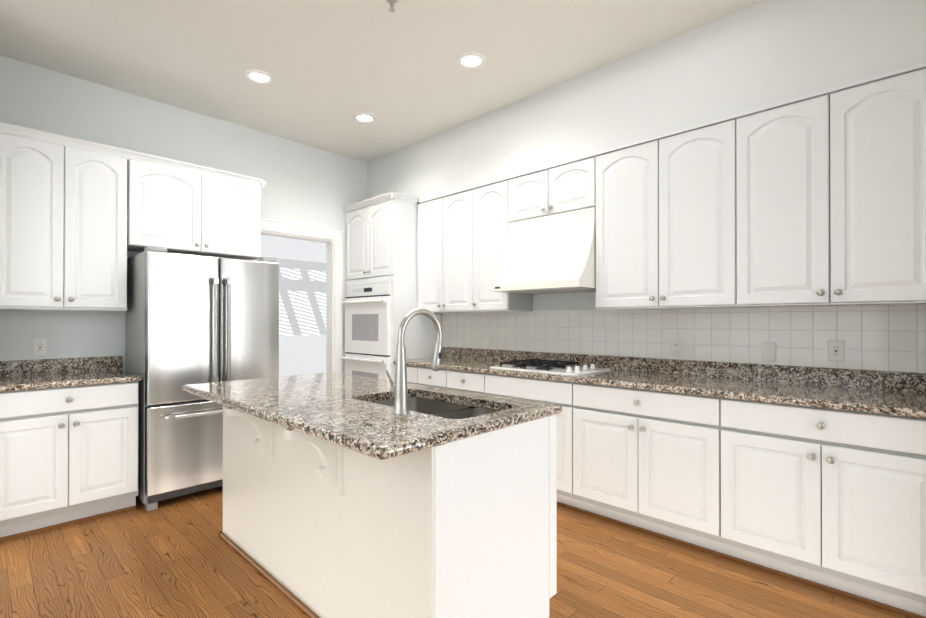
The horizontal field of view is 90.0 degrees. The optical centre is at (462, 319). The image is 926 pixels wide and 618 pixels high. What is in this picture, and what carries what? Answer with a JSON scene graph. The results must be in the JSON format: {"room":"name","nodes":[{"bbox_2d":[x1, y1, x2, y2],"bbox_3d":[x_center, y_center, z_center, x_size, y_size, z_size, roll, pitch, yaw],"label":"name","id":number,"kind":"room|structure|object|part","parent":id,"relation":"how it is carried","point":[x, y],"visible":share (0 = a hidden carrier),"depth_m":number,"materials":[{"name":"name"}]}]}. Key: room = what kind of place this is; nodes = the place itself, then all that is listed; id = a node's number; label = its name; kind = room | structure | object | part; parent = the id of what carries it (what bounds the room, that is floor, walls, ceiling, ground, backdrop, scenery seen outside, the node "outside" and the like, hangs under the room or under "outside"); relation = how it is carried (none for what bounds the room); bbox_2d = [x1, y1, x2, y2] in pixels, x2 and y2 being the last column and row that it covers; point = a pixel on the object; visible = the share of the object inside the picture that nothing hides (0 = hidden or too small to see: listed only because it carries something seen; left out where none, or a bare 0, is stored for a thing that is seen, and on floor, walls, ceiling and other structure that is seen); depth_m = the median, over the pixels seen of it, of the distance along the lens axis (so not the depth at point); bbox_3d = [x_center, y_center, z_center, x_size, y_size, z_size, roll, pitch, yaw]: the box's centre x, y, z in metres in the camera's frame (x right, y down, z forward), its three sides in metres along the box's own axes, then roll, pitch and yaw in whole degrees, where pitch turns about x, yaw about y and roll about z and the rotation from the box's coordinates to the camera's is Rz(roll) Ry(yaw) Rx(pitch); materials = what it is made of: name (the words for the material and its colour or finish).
{"room":"kitchen","nodes":[
{"label":"kitchen","id":0,"kind":"room"},
{"bbox_2d":[0,55,366,373],"bbox_3d":[-2.027,-0.231,4.261,0.120,3.050,3.610,0,0,44],"label":"wall","id":1,"kind":"structure","parent":0,"point":[309,185],"depth_m":3.63,"materials":[{"name":"paint"}]},
{"bbox_2d":[33,339,46,355],"bbox_3d":[-2.938,0.192,3.217,0.009,0.120,0.074,0,0,44],"label":"outlet","id":2,"kind":"object","parent":1,"relation":"attached to","point":[39,347],"visible":1,"depth_m":3.21,"materials":[{"name":"plastic"}]},
{"bbox_2d":[0,356,122,373],"bbox_3d":[-2.865,0.325,3.278,0.024,0.099,0.738,0,0,44],"label":"backsplash","id":3,"kind":"structure","parent":1,"relation":"attached to","point":[36,366],"depth_m":3.27,"materials":[{"name":"stone"}]},
{"bbox_2d":[0,122,131,309],"bbox_3d":[-2.757,-0.643,3.162,0.346,1.125,0.710,0,0,44],"label":"upper cabinet","id":4,"kind":"object","parent":1,"relation":"attached to","point":[79,218],"depth_m":3.04,"materials":[{"name":"white wood"}]},
{"bbox_2d":[132,151,263,259],"bbox_3d":[-2.182,-0.868,3.761,0.346,0.671,0.939,0,0,44],"label":"upper cabinet","id":5,"kind":"object","parent":1,"relation":"attached to","point":[179,207],"depth_m":3.61,"materials":[{"name":"white wood"}]},
{"bbox_2d":[252,218,343,372],"bbox_3d":[-1.669,0.174,4.616,0.153,2.242,1.004,0,0,44],"label":"door frame","id":6,"kind":"structure","parent":1,"relation":"attached to","point":[332,239],"depth_m":4.87,"materials":[{"name":"white wood"}]},
{"bbox_2d":[260,235,325,376],"bbox_3d":[-2.334,-0.053,5.131,1.530,2.700,2.900,0,0,44],"label":"wall","id":7,"kind":"structure","parent":0,"point":[302,307],"depth_m":6.23,"materials":[{"name":"grey paint"}]},
{"bbox_2d":[0,0,762,162],"bbox_3d":[-0.308,-1.816,1.596,6.340,0.100,5.600,0,0,44],"label":"ceiling","id":8,"kind":"structure","parent":0,"point":[400,74],"depth_m":3.03,"materials":[{"name":"paint"}]},
{"bbox_2d":[244,70,273,83],"bbox_3d":[-1.475,-1.755,3.354,0.196,0.008,0.196,0,0,44],"label":"recessed light","id":9,"kind":"object","parent":8,"relation":"in","point":[259,76],"visible":1,"depth_m":3.35,"materials":[{"name":"beige"}]},
{"bbox_2d":[353,113,375,122],"bbox_3d":[-0.856,-1.752,4.028,0.196,0.008,0.196,0,0,44],"label":"recessed light","id":10,"kind":"object","parent":8,"relation":"in","point":[364,117],"visible":1,"depth_m":4.02,"materials":[{"name":"beige"}]},
{"bbox_2d":[386,0,397,11],"bbox_3d":[-0.391,-1.732,2.549,0.064,0.060,0.064,0,0,44],"label":"sprinkler","id":11,"kind":"object","parent":8,"relation":"attached to","point":[391,3],"visible":1,"depth_m":2.55,"materials":[{"name":"silver metal"}]},
{"bbox_2d":[457,52,485,68],"bbox_3d":[0.057,-1.756,3.144,0.196,0.008,0.196,0,0,44],"label":"recessed light","id":12,"kind":"object","parent":8,"relation":"in","point":[471,60],"visible":1,"depth_m":3.14,"materials":[{"name":"beige"}]},
{"bbox_2d":[367,0,925,206],"bbox_3d":[0.669,-1.464,3.744,4.490,0.588,0.345,0,0,44],"label":"wall","id":13,"kind":"structure","parent":8,"relation":"attached to","point":[762,53],"depth_m":2.87,"materials":[{"name":"paint"}]},
{"bbox_2d":[0,486,909,617],"bbox_3d":[-1.051,1.337,2.298,8.400,0.100,5.600,0,0,44],"label":"floor","id":14,"kind":"structure","parent":0,"point":[177,557],"depth_m":2.31,"materials":[{"name":"brown wood"}]},
{"bbox_2d":[0,382,138,540],"bbox_3d":[-2.651,0.853,3.064,0.626,0.875,0.724,0,0,44],"label":"base cabinet","id":15,"kind":"object","parent":14,"relation":"on","point":[68,456],"depth_m":2.85,"materials":[{"name":"white wood"}]},
{"bbox_2d":[0,370,141,393],"bbox_3d":[-2.640,0.394,3.062,0.648,0.039,0.738,0,0,44],"label":"countertop","id":16,"kind":"structure","parent":15,"relation":"on","point":[8,382],"depth_m":2.94,"materials":[{"name":"stone"}]},
{"bbox_2d":[126,246,278,510],"bbox_3d":[-2.007,0.399,3.615,0.731,1.785,0.900,0,0,44],"label":"fridge","id":17,"kind":"object","parent":14,"relation":"on","point":[193,319],"visible":0.83,"depth_m":3.29,"materials":[{"name":"silver metal"}]},
{"bbox_3d":[-1.949,0.058,3.248,0.137,1.035,0.445,0,0,44],"label":"door","id":18,"kind":"part","parent":17,"relation":"part of","materials":[{"name":"silver metal"}]},
{"bbox_3d":[-1.793,0.888,3.407,0.137,0.595,0.896,0,0,44],"label":"drawer","id":19,"kind":"part","parent":17,"relation":"part of","materials":[{"name":"silver metal"}]},
{"bbox_3d":[-1.637,0.059,3.573,0.137,1.035,0.445,0,0,44],"label":"door","id":20,"kind":"part","parent":17,"relation":"part of","materials":[{"name":"silver metal"}]},
{"bbox_2d":[186,392,560,617],"bbox_3d":[-0.574,0.849,2.324,1.879,0.875,0.984,0,0,44],"label":"kitchen island","id":21,"kind":"object","parent":14,"relation":"on","point":[349,496],"depth_m":1.80,"materials":[{"name":"white wood"}]},
{"bbox_2d":[181,372,562,455],"bbox_3d":[-0.588,0.392,2.336,1.920,0.040,0.977,0,0,44],"label":"island countertop","id":22,"kind":"structure","parent":21,"relation":"on","point":[341,408],"depth_m":1.93,"materials":[{"name":"stone"}]},
{"bbox_2d":[385,308,442,415],"bbox_3d":[-0.191,0.162,1.919,0.091,0.417,0.257,0,0,44],"label":"faucet","id":23,"kind":"object","parent":22,"relation":"on","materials":[{"name":"silver metal"}]},
{"bbox_2d":[377,392,496,419],"bbox_3d":[-0.149,0.515,2.099,0.780,0.233,0.440,0,0,44],"label":"sink","id":24,"kind":"object","parent":22,"relation":"in","point":[455,408],"depth_m":2.32,"materials":[{"name":"grey metal"}]},
{"bbox_2d":[341,191,441,380],"bbox_3d":[-0.757,0.049,4.847,0.886,2.495,0.718,0,0,44],"label":"tall cabinet","id":25,"kind":"object","parent":14,"relation":"on","point":[380,302],"visible":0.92,"depth_m":4.55,"materials":[{"name":"white wood"}]},
{"bbox_2d":[341,282,427,380],"bbox_3d":[-0.828,0.289,4.804,0.756,1.289,0.561,0,0,44],"label":"wall oven","id":26,"kind":"object","parent":25,"relation":"in","point":[368,305],"depth_m":4.59,"materials":[{"name":"white metal"}]},
{"bbox_2d":[395,365,412,383],"bbox_3d":[-0.312,0.857,4.479,0.334,0.875,0.626,0,0,44],"label":"base cabinet","id":27,"kind":"object","parent":14,"relation":"on","point":[409,368],"depth_m":4.21,"materials":[{"name":"white wood"}]},
{"bbox_2d":[413,365,444,387],"bbox_3d":[-0.058,0.857,4.235,0.370,0.875,0.626,0,0,44],"label":"base cabinet","id":28,"kind":"object","parent":14,"relation":"on","point":[427,377],"depth_m":4.03,"materials":[{"name":"white wood"}]},
{"bbox_2d":[445,369,480,392],"bbox_3d":[0.228,0.856,3.959,0.426,0.875,0.626,0,0,44],"label":"base cabinet","id":29,"kind":"object","parent":14,"relation":"on","point":[470,382],"depth_m":3.74,"materials":[{"name":"white wood"}]},
{"bbox_2d":[481,373,568,508],"bbox_3d":[0.659,0.854,3.545,0.769,0.875,0.626,0,0,44],"label":"base cabinet","id":30,"kind":"object","parent":14,"relation":"on","point":[553,392],"depth_m":3.18,"materials":[{"name":"white wood"}]},
{"bbox_2d":[569,385,716,555],"bbox_3d":[1.254,0.852,2.974,0.880,0.875,0.626,0,0,44],"label":"base cabinet","id":31,"kind":"object","parent":14,"relation":"on","point":[641,461],"depth_m":2.72,"materials":[{"name":"white wood"}]},
{"bbox_2d":[717,397,925,617],"bbox_3d":[1.879,0.850,2.374,0.853,0.875,0.626,0,0,44],"label":"base cabinet","id":32,"kind":"object","parent":14,"relation":"on","point":[811,475],"depth_m":2.14,"materials":[{"name":"white wood"}]},
{"bbox_2d":[393,357,925,420],"bbox_3d":[0.869,0.395,3.330,3.628,0.038,0.648,0,0,44],"label":"countertop","id":33,"kind":"structure","parent":32,"relation":"on","point":[883,402],"depth_m":2.62,"materials":[{"name":"stone"}]},
{"bbox_2d":[489,358,611,375],"bbox_3d":[0.656,0.352,3.525,0.770,0.048,0.510,0,0,44],"label":"cooktop","id":34,"kind":"object","parent":33,"relation":"in","point":[528,365],"depth_m":3.42,"materials":[{"name":"white metal"}]},
{"bbox_2d":[494,292,731,362],"bbox_3d":[0.880,-0.232,3.873,4.610,3.050,0.140,0,0,44],"label":"wall","id":35,"kind":"structure","parent":0,"point":[574,301],"depth_m":3.81,"materials":[{"name":"paint"}]},
{"bbox_2d":[417,187,468,312],"bbox_3d":[-0.065,-0.620,4.441,0.750,1.090,0.346,0,0,44],"label":"upper cabinet","id":36,"kind":"object","parent":35,"relation":"attached to","point":[442,220],"depth_m":4.31,"materials":[{"name":"white wood"}]},
{"bbox_2d":[469,177,532,311],"bbox_3d":[0.346,-0.622,4.046,0.390,1.090,0.346,0,0,44],"label":"upper cabinet","id":37,"kind":"object","parent":35,"relation":"attached to","point":[487,199],"depth_m":3.97,"materials":[{"name":"white wood"}]},
{"bbox_2d":[489,197,596,296],"bbox_3d":[0.693,-0.506,3.567,0.767,0.571,0.556,0,0,44],"label":"range hood","id":38,"kind":"object","parent":35,"relation":"attached to","point":[546,249],"depth_m":3.46,"materials":[{"name":"white metal"}]},
{"bbox_2d":[505,153,592,212],"bbox_3d":[0.766,-0.981,3.644,0.775,0.375,0.346,0,0,44],"label":"upper cabinet","id":39,"kind":"object","parent":35,"relation":"attached to","point":[567,180],"depth_m":3.50,"materials":[{"name":"white wood"}]},
{"bbox_2d":[593,114,732,309],"bbox_3d":[1.361,-0.625,3.071,0.875,1.090,0.346,0,0,44],"label":"upper cabinet","id":40,"kind":"object","parent":35,"relation":"attached to","point":[664,202],"depth_m":2.91,"materials":[{"name":"white wood"}]},
{"bbox_2d":[441,347,925,392],"bbox_3d":[1.085,0.326,3.555,3.628,0.099,0.024,0,0,44],"label":"backsplash","id":41,"kind":"structure","parent":35,"relation":"attached to","point":[855,378],"depth_m":2.97,"materials":[{"name":"stone"}]},
{"bbox_2d":[442,304,925,372],"bbox_3d":[1.093,0.098,3.564,3.631,0.356,0.008,0,0,44],"label":"tile backsplash","id":42,"kind":"structure","parent":35,"relation":"attached to","point":[884,337],"depth_m":3.00,"materials":[{"name":"white tile"}]},
{"bbox_2d":[489,334,494,346],"bbox_3d":[0.270,0.198,4.341,0.074,0.120,0.010,0,0,44],"label":"electrical outlet","id":43,"kind":"object","parent":42,"relation":"attached to","point":[491,340],"visible":1,"depth_m":4.34,"materials":[{"name":"plastic"}]},
{"bbox_2d":[671,339,682,356],"bbox_3d":[1.471,0.192,3.187,0.074,0.120,0.010,0,0,44],"label":"electrical outlet","id":44,"kind":"object","parent":42,"relation":"attached to","point":[676,347],"visible":1,"depth_m":3.18,"materials":[{"name":"plastic"}]},
{"bbox_2d":[762,342,775,361],"bbox_3d":[1.856,0.197,2.812,0.074,0.120,0.016,0,0,44],"label":"light switch","id":45,"kind":"object","parent":42,"relation":"attached to","point":[768,351],"visible":1,"depth_m":2.81,"materials":[{"name":"plastic"}]},
{"bbox_2d":[828,340,844,361],"bbox_3d":[2.090,0.176,2.593,0.074,0.120,0.009,0,0,44],"label":"outlet","id":46,"kind":"object","parent":42,"relation":"attached to","point":[836,350],"visible":1,"depth_m":2.59,"materials":[{"name":"plastic"}]},
{"bbox_2d":[733,61,925,307],"bbox_3d":[1.977,-0.627,2.478,0.836,1.090,0.346,0,0,44],"label":"upper cabinet","id":47,"kind":"object","parent":35,"relation":"attached to","point":[829,184],"depth_m":2.34,"materials":[{"name":"white wood"}]}
]}

